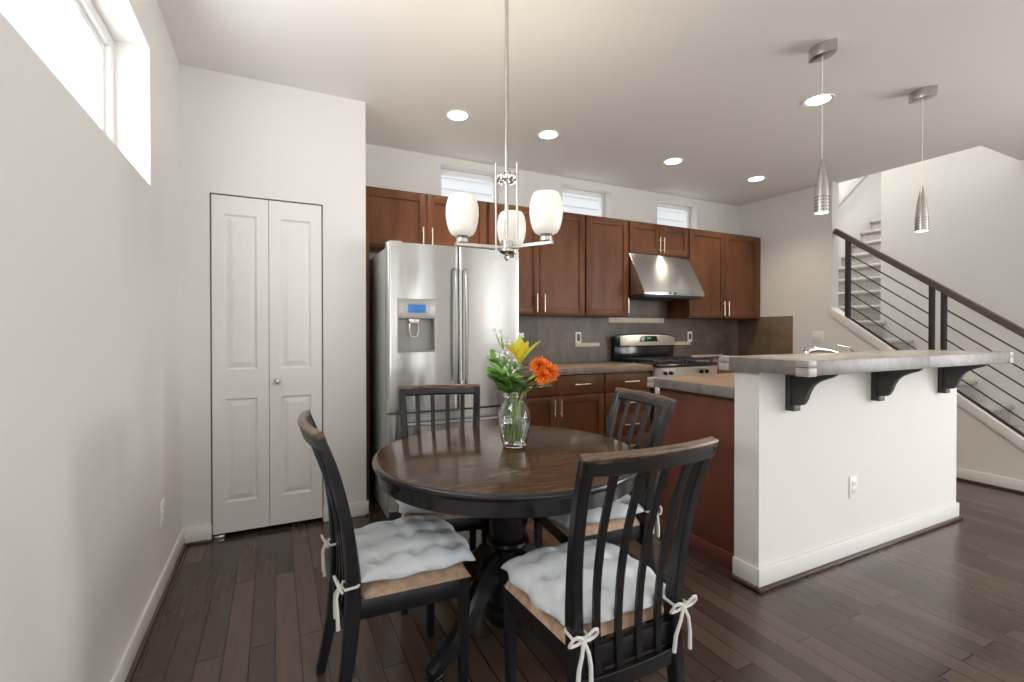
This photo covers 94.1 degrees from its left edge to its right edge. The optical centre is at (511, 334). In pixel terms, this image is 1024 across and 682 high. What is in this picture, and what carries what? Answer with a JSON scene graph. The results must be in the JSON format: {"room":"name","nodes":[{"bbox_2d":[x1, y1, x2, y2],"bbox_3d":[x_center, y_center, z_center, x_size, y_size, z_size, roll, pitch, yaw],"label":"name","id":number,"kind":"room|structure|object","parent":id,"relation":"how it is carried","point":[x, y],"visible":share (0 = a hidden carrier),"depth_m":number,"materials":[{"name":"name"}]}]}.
{"room":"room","nodes":[
{"label":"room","id":0,"kind":"room"},
{"bbox_2d":[0,0,181,681],"bbox_3d":[-0.642,-0.150,-0.024,0.170,2.840,7.730,0,1,-26],"label":"wall","id":1,"kind":"structure","parent":0,"point":[90,317],"depth_m":1.40,"materials":[{"name":"paint"}]},
{"bbox_2d":[66,0,114,143],"bbox_3d":[-1.246,-0.967,1.047,0.045,0.614,2.297,0,1,-26],"label":"window","id":2,"kind":"structure","parent":1,"relation":"in","point":[86,13],"depth_m":1.99,"materials":[{"name":"white plastic"}]},
{"bbox_2d":[110,529,183,681],"bbox_3d":[-0.395,1.216,-0.304,0.014,0.088,6.990,0,1,-26],"label":"baseboard","id":3,"kind":"structure","parent":1,"relation":"attached to","point":[124,665],"depth_m":1.99,"materials":[{"name":"white paint"}]},
{"bbox_2d":[125,544,185,681],"bbox_3d":[-0.382,1.264,-0.314,0.028,0.018,6.960,0,1,-26],"label":"trim","id":4,"kind":"structure","parent":1,"relation":"attached to","point":[152,622],"depth_m":2.06,"materials":[{"name":"white wood"}]},
{"bbox_2d":[160,498,164,526],"bbox_3d":[-1.710,0.872,2.340,0.010,0.120,0.075,0,1,-26],"label":"outlet","id":5,"kind":"object","parent":1,"relation":"attached to","point":[162,504],"visible":1,"depth_m":2.32,"materials":[{"name":"white plastic"}]},
{"bbox_2d":[268,204,269,493],"bbox_3d":[-1.672,-0.176,3.300,0.940,2.840,0.020,0,1,-26],"label":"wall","id":6,"kind":"structure","parent":0,"point":[268,204],"depth_m":3.29,"materials":[{"name":"white paint"}]},
{"bbox_2d":[179,64,365,544],"bbox_3d":[-1.645,-0.177,3.380,1.060,2.840,0.740,0,1,-26],"label":"wall","id":7,"kind":"structure","parent":0,"point":[240,136],"depth_m":3.04,"materials":[{"name":"paint"}]},
{"bbox_2d":[184,525,211,543],"bbox_3d":[-1.878,1.192,2.854,0.138,0.088,0.014,0,1,-26],"label":"baseboard","id":8,"kind":"structure","parent":7,"relation":"attached to","point":[199,533],"depth_m":2.85,"materials":[{"name":"white paint"}]},
{"bbox_2d":[187,539,210,545],"bbox_3d":[-1.870,1.240,2.850,0.120,0.016,0.030,0,1,-26],"label":"trim","id":9,"kind":"structure","parent":7,"relation":"attached to","point":[208,540],"depth_m":2.84,"materials":[{"name":"wood"}]},
{"bbox_2d":[210,193,323,539],"bbox_3d":[-1.555,0.193,3.059,0.637,2.106,0.140,0,1,-26],"label":"door","id":10,"kind":"structure","parent":7,"relation":"in","point":[266,300],"depth_m":3.02,"materials":[{"name":"white paint"}]},
{"bbox_2d":[323,500,368,520],"bbox_3d":[-1.121,1.189,3.230,0.293,0.088,0.014,0,1,-26],"label":"baseboard","id":11,"kind":"structure","parent":7,"relation":"attached to","point":[356,508],"depth_m":3.25,"materials":[{"name":"white paint"}]},
{"bbox_2d":[131,470,1023,681],"bbox_3d":[3.465,1.304,2.026,9.400,0.100,8.130,0,1,-26],"label":"floor","id":12,"kind":"structure","parent":0,"point":[945,603],"depth_m":2.09,"materials":[{"name":"brown wood"}]},
{"bbox_2d":[297,410,470,681],"bbox_3d":[-0.473,0.771,1.711,0.536,0.977,0.453,0,1,-28],"label":"dining chair","id":13,"kind":"object","parent":12,"relation":"on","point":[375,598],"visible":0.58,"depth_m":1.57,"materials":[{"name":"black paint"}]},
{"bbox_2d":[320,514,475,631],"bbox_3d":[-0.415,0.813,1.742,0.490,0.184,0.447,0,1,-28],"label":"seat cushion","id":14,"kind":"object","parent":13,"relation":"on","point":[406,546],"visible":0.88,"depth_m":1.65,"materials":[{"name":"white fabric"}]},
{"bbox_2d":[366,186,486,503],"bbox_3d":[-0.724,0.041,3.956,1.090,2.395,0.530,0,1,-26],"label":"upper cabinet","id":15,"kind":"object","parent":12,"relation":"on","point":[391,214],"visible":0.59,"depth_m":3.81,"materials":[{"name":"brown wood"}]},
{"bbox_2d":[369,240,518,520],"bbox_3d":[-0.548,0.309,3.663,0.970,1.865,0.936,0,1,-26],"label":"refrigerator","id":16,"kind":"object","parent":12,"relation":"on","point":[434,310],"visible":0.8,"depth_m":3.27,"materials":[{"name":"grey metal"}]},
{"bbox_2d":[398,384,489,614],"bbox_3d":[-0.353,0.766,2.421,0.453,0.977,0.536,0,0,-11],"label":"dining chair","id":17,"kind":"object","parent":12,"relation":"on","point":[459,523],"visible":0.33,"depth_m":2.60,"materials":[{"name":"black paint"}]},
{"bbox_2d":[396,500,435,512],"bbox_3d":[-0.341,0.808,2.357,0.447,0.184,0.490,0,0,-11],"label":"seat cushion","id":18,"kind":"object","parent":17,"relation":"on","point":[404,508],"visible":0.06,"depth_m":2.11,"materials":[{"name":"white fabric"}]},
{"bbox_2d":[372,425,636,681],"bbox_3d":[-0.018,0.876,2.067,1.128,0.755,1.128,0,1,-26],"label":"dining table","id":19,"kind":"object","parent":12,"relation":"on","point":[463,471],"visible":0.7,"depth_m":1.84,"materials":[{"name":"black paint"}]},
{"bbox_2d":[498,393,530,448],"bbox_3d":[0.011,0.382,2.130,0.149,0.232,0.149,0,1,-26],"label":"glass vase","id":20,"kind":"object","parent":19,"relation":"on","point":[514,415],"visible":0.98,"depth_m":2.08,"materials":[{"name":"clear glass"}]},
{"bbox_2d":[484,367,511,394],"bbox_3d":[-0.041,0.305,2.113,0.166,0.328,0.074,0,0,-1],"label":"leafy sprig","id":21,"kind":"object","parent":20,"relation":"in","point":[489,372],"visible":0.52,"depth_m":2.10,"materials":[{"name":"green plant"}]},
{"bbox_2d":[485,349,513,391],"bbox_3d":[-0.044,0.266,2.123,0.152,0.405,0.070,0,0,-6],"label":"leafy sprig","id":22,"kind":"object","parent":20,"relation":"in","point":[492,358],"visible":0.44,"depth_m":2.12,"materials":[{"name":"green plant"}]},
{"bbox_2d":[492,328,509,365],"bbox_3d":[-0.034,0.217,2.127,0.100,0.493,0.059,0,0,17],"label":"flower","id":23,"kind":"object","parent":20,"relation":"in","point":[493,329],"visible":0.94,"depth_m":2.12,"materials":[{"name":"white plant"}]},
{"bbox_2d":[486,362,518,395],"bbox_3d":[-0.036,0.293,2.088,0.153,0.351,0.097,0,0,0],"label":"leafy sprig","id":24,"kind":"object","parent":20,"relation":"in","point":[496,371],"visible":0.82,"depth_m":2.09,"materials":[{"name":"green plant"}]},
{"bbox_2d":[495,350,510,394],"bbox_3d":[-0.018,0.266,2.114,0.111,0.395,0.030,0,0,-15],"label":"flower","id":25,"kind":"object","parent":20,"relation":"in","point":[507,352],"visible":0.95,"depth_m":2.11,"materials":[{"name":"white plant"}]},
{"bbox_2d":[501,359,514,390],"bbox_3d":[-0.020,0.285,2.094,0.086,0.358,0.068,0,1,-26],"label":"flower","id":26,"kind":"object","parent":20,"relation":"in","point":[508,373],"visible":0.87,"depth_m":2.08,"materials":[{"name":"white plant"}]},
{"bbox_2d":[497,370,524,395],"bbox_3d":[0.007,0.310,2.076,0.139,0.318,0.108,0,0,-15],"label":"leafy sprig","id":27,"kind":"object","parent":20,"relation":"in","point":[503,379],"visible":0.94,"depth_m":2.09,"materials":[{"name":"green plant"}]},
{"bbox_2d":[499,353,525,391],"bbox_3d":[-0.009,0.277,2.160,0.154,0.383,0.093,0,0,7],"label":"leafy sprig","id":28,"kind":"object","parent":20,"relation":"in","point":[511,363],"visible":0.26,"depth_m":2.17,"materials":[{"name":"green plant"}]},
{"bbox_2d":[515,333,523,375],"bbox_3d":[0.025,0.226,2.154,0.063,0.474,0.025,0,1,-26],"label":"flower","id":29,"kind":"object","parent":20,"relation":"in","point":[519,334],"visible":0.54,"depth_m":2.16,"materials":[{"name":"white plant"}]},
{"bbox_2d":[502,337,539,395],"bbox_3d":[0.047,0.239,2.139,0.168,0.458,0.106,0,0,14],"label":"lily","id":30,"kind":"object","parent":20,"relation":"in","point":[520,350],"visible":0.74,"depth_m":2.11,"materials":[{"name":"yellow plant"}]},
{"bbox_2d":[511,375,535,394],"bbox_3d":[0.045,0.322,2.101,0.138,0.293,0.058,0,0,13],"label":"leafy sprig","id":31,"kind":"object","parent":20,"relation":"in","point":[531,378],"visible":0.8,"depth_m":2.09,"materials":[{"name":"green plant"}]},
{"bbox_2d":[522,356,548,393],"bbox_3d":[0.101,0.279,2.087,0.138,0.380,0.087,0,0,-6],"label":"chrysanthemum","id":32,"kind":"object","parent":20,"relation":"in","point":[537,363],"visible":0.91,"depth_m":2.08,"materials":[{"name":"orange plant"}]},
{"bbox_2d":[522,382,551,394],"bbox_3d":[0.075,0.333,2.083,0.203,0.273,0.057,0,0,10],"label":"leafy sprig","id":33,"kind":"object","parent":20,"relation":"in","point":[537,384],"visible":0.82,"depth_m":2.08,"materials":[{"name":"green plant"}]},
{"bbox_2d":[522,367,551,395],"bbox_3d":[0.080,0.303,2.077,0.190,0.332,0.083,0,0,4],"label":"chrysanthemum","id":34,"kind":"object","parent":20,"relation":"in","point":[540,377],"visible":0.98,"depth_m":2.06,"materials":[{"name":"orange plant"}]},
{"bbox_2d":[528,362,559,388],"bbox_3d":[0.108,0.293,2.090,0.203,0.352,0.090,0,0,-7],"label":"chrysanthemum","id":35,"kind":"object","parent":20,"relation":"in","point":[553,369],"visible":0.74,"depth_m":2.08,"materials":[{"name":"orange plant"}]},
{"bbox_2d":[519,373,603,435],"bbox_3d":[0.260,0.790,4.375,1.030,0.892,0.637,0,1,-26],"label":"base cabinet","id":36,"kind":"object","parent":12,"relation":"on","point":[575,402],"visible":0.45,"depth_m":4.19,"materials":[{"name":"brown wood"}]},
{"bbox_2d":[519,361,652,376],"bbox_3d":[0.502,0.317,4.499,1.588,0.057,0.628,0,1,-26],"label":"countertop","id":37,"kind":"structure","parent":36,"relation":"on","point":[576,368],"depth_m":4.37,"materials":[{"name":"beige stone"}]},
{"bbox_2d":[533,387,675,574],"bbox_3d":[0.421,0.767,2.233,0.536,0.977,0.453,0,0,-20],"label":"dining chair","id":38,"kind":"object","parent":12,"relation":"on","point":[615,527],"visible":0.38,"depth_m":2.12,"materials":[{"name":"black paint"}]},
{"bbox_2d":[549,494,661,536],"bbox_3d":[0.359,0.809,2.211,0.490,0.184,0.447,0,0,-20],"label":"seat cushion","id":39,"kind":"object","parent":38,"relation":"on","point":[619,509],"visible":0.19,"depth_m":2.02,"materials":[{"name":"white fabric"}]},
{"bbox_2d":[503,436,718,681],"bbox_3d":[0.268,0.774,1.448,0.453,0.977,0.536,0,1,-26],"label":"dining chair","id":40,"kind":"object","parent":12,"relation":"on","point":[659,629],"visible":0.8,"depth_m":1.31,"materials":[{"name":"black paint"}]},
{"bbox_2d":[501,539,696,681],"bbox_3d":[0.240,0.815,1.507,0.447,0.184,0.490,0,1,-26],"label":"seat cushion","id":41,"kind":"object","parent":40,"relation":"on","point":[540,573],"visible":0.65,"depth_m":1.42,"materials":[{"name":"white fabric"}]},
{"bbox_2d":[603,371,650,448],"bbox_3d":[0.970,0.787,4.727,0.551,0.892,0.637,0,1,-26],"label":"base cabinet","id":42,"kind":"object","parent":12,"relation":"on","point":[638,381],"visible":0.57,"depth_m":4.47,"materials":[{"name":"brown wood"}]},
{"bbox_2d":[611,333,717,446],"bbox_3d":[1.599,0.609,5.007,0.872,1.243,0.681,0,1,-26],"label":"gas range","id":43,"kind":"object","parent":12,"relation":"on","point":[656,350],"visible":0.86,"depth_m":5.06,"materials":[{"name":"silver metal"}]},
{"bbox_2d":[617,360,717,366],"bbox_3d":[1.621,0.293,4.993,0.842,0.026,0.582,0,1,-26],"label":"cooktop","id":44,"kind":"object","parent":43,"relation":"in","point":[674,363],"depth_m":4.80,"materials":[{"name":"black metal"}]},
{"bbox_2d":[659,388,734,569],"bbox_3d":[1.917,0.783,3.201,1.944,0.924,0.633,0,1,-26],"label":"base cabinet","id":45,"kind":"object","parent":12,"relation":"on","point":[694,416],"visible":0.24,"depth_m":2.67,"materials":[{"name":"brown wood"}]},
{"bbox_2d":[647,373,734,398],"bbox_3d":[1.898,0.297,3.192,2.004,0.061,0.642,0,1,-26],"label":"countertop","id":46,"kind":"structure","parent":45,"relation":"on","point":[721,384],"depth_m":2.80,"materials":[{"name":"beige stone"}]},
{"bbox_2d":[802,345,853,353],"bbox_3d":[2.092,0.168,3.143,0.476,0.205,0.063,0,0,-17],"label":"faucet","id":47,"kind":"object","parent":46,"relation":"on","point":[814,349],"visible":0.32,"depth_m":3.09,"materials":[{"name":"silver metal"}]},
{"bbox_2d":[717,368,734,373],"bbox_3d":[2.494,0.781,5.484,1.138,0.892,0.637,0,1,-26],"label":"base cabinet","id":48,"kind":"object","parent":12,"relation":"on","point":[718,370],"visible":0.02,"depth_m":5.05,"materials":[{"name":"brown wood"}]},
{"bbox_2d":[696,358,719,367],"bbox_3d":[2.486,0.309,5.484,1.128,0.057,0.628,0,1,-26],"label":"countertop","id":49,"kind":"structure","parent":48,"relation":"on","point":[714,359],"depth_m":5.26,"materials":[{"name":"beige stone"}]},
{"bbox_2d":[838,219,1023,432],"bbox_3d":[4.967,-0.258,5.526,3.101,2.970,2.754,0,1,-26],"label":"staircase","id":50,"kind":"structure","parent":12,"relation":"on","point":[872,237],"depth_m":6.13,"materials":[{"name":"beige carpet"}]},
{"bbox_2d":[156,0,1023,206],"bbox_3d":[3.465,-1.726,2.002,9.400,0.280,8.130,0,1,-26],"label":"ceiling","id":51,"kind":"structure","parent":0,"point":[628,87],"depth_m":2.90,"materials":[{"name":"paint"}]},
{"bbox_2d":[444,109,470,121],"bbox_3d":[-0.396,-1.594,3.475,0.192,0.006,0.192,0,1,-26],"label":"recessed light","id":52,"kind":"object","parent":51,"relation":"in","point":[455,115],"visible":1,"depth_m":3.47,"materials":[{"name":"white paint"}]},
{"bbox_2d":[446,0,562,261],"bbox_3d":[-0.063,-0.954,2.028,0.444,1.265,0.483,0,1,-26],"label":"chandelier","id":53,"kind":"object","parent":51,"relation":"hanging from","point":[546,206],"visible":1,"depth_m":1.96,"materials":[{"name":"white glass"}]},
{"bbox_2d":[537,130,560,139],"bbox_3d":[0.292,-1.597,3.817,0.192,0.006,0.192,0,1,-26],"label":"recessed light","id":54,"kind":"object","parent":51,"relation":"in","point":[545,134],"visible":1,"depth_m":3.82,"materials":[{"name":"white paint"}]},
{"bbox_2d":[662,158,683,164],"bbox_3d":[1.490,-1.602,4.412,0.192,0.006,0.192,0,1,-26],"label":"recessed light","id":55,"kind":"object","parent":51,"relation":"in","point":[673,161],"visible":1,"depth_m":4.41,"materials":[{"name":"white paint"}]},
{"bbox_2d":[746,176,766,181],"bbox_3d":[2.519,-1.606,4.922,0.192,0.006,0.192,0,1,-26],"label":"recessed light","id":56,"kind":"object","parent":51,"relation":"in","point":[756,178],"visible":1,"depth_m":4.93,"materials":[{"name":"white paint"}]},
{"bbox_2d":[802,93,834,106],"bbox_3d":[2.083,-1.593,3.243,0.192,0.006,0.192,0,1,-26],"label":"recessed light","id":57,"kind":"object","parent":51,"relation":"in","point":[816,100],"visible":0.94,"depth_m":3.24,"materials":[{"name":"white paint"}]},
{"bbox_2d":[808,38,837,213],"bbox_3d":[1.709,-1.132,2.628,0.110,0.918,0.115,0,0,16],"label":"pendant light","id":58,"kind":"object","parent":51,"relation":"hanging from","point":[823,50],"visible":1,"depth_m":2.61,"materials":[{"name":"silver metal"}]},
{"bbox_2d":[908,85,937,231],"bbox_3d":[2.676,-1.135,3.111,0.110,0.918,0.115,0,0,16],"label":"pendant light","id":59,"kind":"object","parent":51,"relation":"hanging from","point":[922,94],"visible":1,"depth_m":3.09,"materials":[{"name":"silver metal"}]},
{"bbox_2d":[366,144,880,319],"bbox_3d":[2.219,-1.426,5.796,8.260,5.300,0.170,0,1,-26],"label":"wall","id":60,"kind":"structure","parent":0,"point":[386,167],"depth_m":5.13,"materials":[{"name":"paint"}]},
{"bbox_2d":[441,169,497,202],"bbox_3d":[-0.425,-1.251,4.543,0.617,0.570,0.055,0,1,-26],"label":"window","id":61,"kind":"structure","parent":60,"relation":"in","point":[444,172],"depth_m":4.54,"materials":[{"name":"white plastic"}]},
{"bbox_2d":[487,202,584,316],"bbox_3d":[0.186,-0.670,4.494,1.020,0.980,0.366,0,1,-26],"label":"upper cabinet","id":62,"kind":"object","parent":60,"relation":"attached to","point":[551,277],"visible":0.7,"depth_m":4.44,"materials":[{"name":"brown wood"}]},
{"bbox_2d":[562,188,604,216],"bbox_3d":[0.728,-1.255,5.116,0.619,0.570,0.055,0,1,-26],"label":"window","id":63,"kind":"structure","parent":60,"relation":"in","point":[601,197],"depth_m":5.15,"materials":[{"name":"white plastic"}]},
{"bbox_2d":[575,215,628,317],"bbox_3d":[0.881,-0.673,4.839,0.529,0.980,0.366,0,1,-26],"label":"upper cabinet","id":64,"kind":"object","parent":60,"relation":"attached to","point":[606,239],"visible":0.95,"depth_m":4.71,"materials":[{"name":"brown wood"}]},
{"bbox_2d":[519,300,737,363],"bbox_3d":[1.250,-0.266,5.221,3.573,1.130,0.014,0,1,-26],"label":"tile backsplash","id":65,"kind":"structure","parent":60,"relation":"attached to","point":[711,338],"depth_m":5.16,"materials":[{"name":"grey tile"}]},
{"bbox_2d":[575,332,580,342],"bbox_3d":[0.687,0.028,4.935,0.072,0.118,0.008,0,1,-26],"label":"outlet","id":66,"kind":"object","parent":65,"relation":"attached to","point":[577,334],"visible":1,"depth_m":4.93,"materials":[{"name":"white plastic"}]},
{"bbox_2d":[687,332,691,341],"bbox_3d":[2.103,0.021,5.638,0.072,0.118,0.008,0,1,-26],"label":"outlet","id":67,"kind":"object","parent":65,"relation":"attached to","point":[689,334],"visible":1,"depth_m":5.63,"materials":[{"name":"white plastic"}]},
{"bbox_2d":[628,220,688,257],"bbox_3d":[1.491,-1.000,5.139,0.828,0.330,0.366,0,1,-26],"label":"upper cabinet","id":68,"kind":"object","parent":60,"relation":"attached to","point":[643,238],"visible":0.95,"depth_m":4.99,"materials":[{"name":"brown wood"}]},
{"bbox_2d":[628,253,703,301],"bbox_3d":[1.535,-0.605,5.053,0.820,0.455,0.540,0,1,-26],"label":"range hood","id":69,"kind":"object","parent":60,"relation":"attached to","point":[650,277],"visible":0.89,"depth_m":4.87,"materials":[{"name":"silver metal"}]},
{"bbox_2d":[657,203,689,227],"bbox_3d":[1.871,-1.260,5.684,0.629,0.570,0.055,0,1,-26],"label":"window","id":70,"kind":"structure","parent":60,"relation":"in","point":[686,210],"depth_m":5.74,"materials":[{"name":"white plastic"}]},
{"bbox_2d":[667,228,760,319],"bbox_3d":[2.400,-0.679,5.593,1.198,0.980,0.366,0,1,-26],"label":"upper cabinet","id":71,"kind":"object","parent":60,"relation":"attached to","point":[726,266],"visible":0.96,"depth_m":5.45,"materials":[{"name":"brown wood"}]},
{"bbox_2d":[839,175,867,206],"bbox_3d":[5.083,-2.220,7.060,1.630,1.270,0.104,0,1,-26],"label":"handrail","id":72,"kind":"structure","parent":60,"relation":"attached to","point":[861,179],"depth_m":6.95,"materials":[{"name":"grey paint"}]},
{"bbox_2d":[734,368,956,567],"bbox_3d":[2.079,0.710,2.846,2.010,1.075,0.140,0,1,-26],"label":"wall","id":73,"kind":"structure","parent":0,"point":[793,470],"depth_m":2.61,"materials":[{"name":"paint"}]},
{"bbox_2d":[785,374,837,410],"bbox_3d":[1.463,0.282,2.329,0.056,0.204,0.234,0,1,-26],"label":"corbel","id":74,"kind":"object","parent":73,"relation":"attached to","point":[798,390],"visible":0.77,"depth_m":2.37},
{"bbox_2d":[732,502,958,587],"bbox_3d":[2.082,1.185,2.844,2.038,0.090,0.154,0,1,-26],"label":"baseboard","id":75,"kind":"structure","parent":73,"relation":"attached to","point":[759,577],"depth_m":2.60,"materials":[{"name":"white paint"}]},
{"bbox_2d":[730,515,962,593],"bbox_3d":[2.086,1.238,2.837,2.070,0.020,0.170,0,1,-26],"label":"trim","id":76,"kind":"structure","parent":73,"relation":"attached to","point":[779,583],"depth_m":2.59,"materials":[{"name":"wood"}]},
{"bbox_2d":[849,475,856,497],"bbox_3d":[1.924,0.856,2.687,0.075,0.120,0.010,0,1,-26],"label":"outlet","id":77,"kind":"object","parent":73,"relation":"attached to","point":[853,479],"visible":1,"depth_m":2.68,"materials":[{"name":"white plastic"}]},
{"bbox_2d":[719,349,1013,376],"bbox_3d":[2.110,0.143,2.734,2.078,0.073,0.468,0,1,-26],"label":"countertop","id":78,"kind":"structure","parent":73,"relation":"on","point":[805,364],"depth_m":2.38,"materials":[{"name":"grey tile"}]},
{"bbox_2d":[871,369,922,400],"bbox_3d":[2.158,0.279,2.673,0.056,0.204,0.234,0,1,-26],"label":"corbel","id":79,"kind":"object","parent":73,"relation":"attached to","point":[883,383],"visible":0.82,"depth_m":2.71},
{"bbox_2d":[938,364,987,392],"bbox_3d":[2.852,0.276,3.018,0.056,0.204,0.234,0,1,-26],"label":"corbel","id":80,"kind":"object","parent":73,"relation":"attached to","point":[949,378],"visible":0.8,"depth_m":3.06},
{"bbox_2d":[738,181,1023,480],"bbox_3d":[3.580,-0.187,4.706,0.120,2.840,3.010,0,1,-26],"label":"wall","id":81,"kind":"structure","parent":0,"point":[799,253],"depth_m":5.21,"materials":[{"name":"paint"}]},
{"bbox_2d":[738,316,792,355],"bbox_3d":[3.013,0.032,5.701,0.010,0.494,0.703,0,1,-26],"label":"tile backsplash","id":82,"kind":"structure","parent":81,"relation":"attached to","point":[764,335],"depth_m":5.67,"materials":[{"name":"brown tile"}]},
{"bbox_2d":[812,331,823,342],"bbox_3d":[3.293,0.024,5.137,0.012,0.120,0.120,0,1,-26],"label":"light switch","id":83,"kind":"object","parent":81,"relation":"attached to","point":[817,336],"visible":1,"depth_m":5.13,"materials":[{"name":"white plastic"}]},
{"bbox_2d":[830,307,1023,451],"bbox_3d":[3.824,0.478,4.191,0.137,1.518,1.900,0,1,-26],"label":"trim","id":84,"kind":"structure","parent":81,"relation":"attached to","point":[987,419],"depth_m":4.03,"materials":[{"name":"white paint"}]},
{"bbox_2d":[833,228,1023,436],"bbox_3d":[3.819,-0.028,4.159,0.050,2.157,1.948,0,1,-26],"label":"stair railing","id":85,"kind":"object","parent":84,"relation":"on","point":[946,292],"visible":0.73,"depth_m":4.26,"materials":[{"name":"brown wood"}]},
{"bbox_2d":[956,467,1023,490],"bbox_3d":[3.771,1.181,4.181,0.014,0.088,1.880,0,1,-26],"label":"baseboard","id":86,"kind":"structure","parent":81,"relation":"attached to","point":[1015,484],"depth_m":3.89,"materials":[{"name":"white paint"}]},
{"bbox_2d":[956,477,1023,493],"bbox_3d":[3.763,1.228,4.178,0.032,0.018,1.880,0,1,-26],"label":"trim","id":87,"kind":"structure","parent":81,"relation":"attached to","point":[957,478],"depth_m":3.88,"materials":[{"name":"wood"}]},
{"bbox_2d":[880,146,1023,425],"bbox_3d":[6.786,-1.404,3.017,2.550,5.300,6.590,0,1,-26],"label":"wall","id":88,"kind":"structure","parent":0,"point":[973,244],"depth_m":4.75,"materials":[{"name":"paint"}]},
{"label":"outside","id":89,"kind":"structure","parent":0,"visible":0},
{"bbox_2d":[441,176,683,227],"bbox_3d":[1.102,-1.472,7.890,12.000,4.160,0.025,0,1,-26],"label":"windows","id":90,"kind":"structure","parent":89,"point":[482,191],"depth_m":7.79,"materials":[{"name":"white glass"}]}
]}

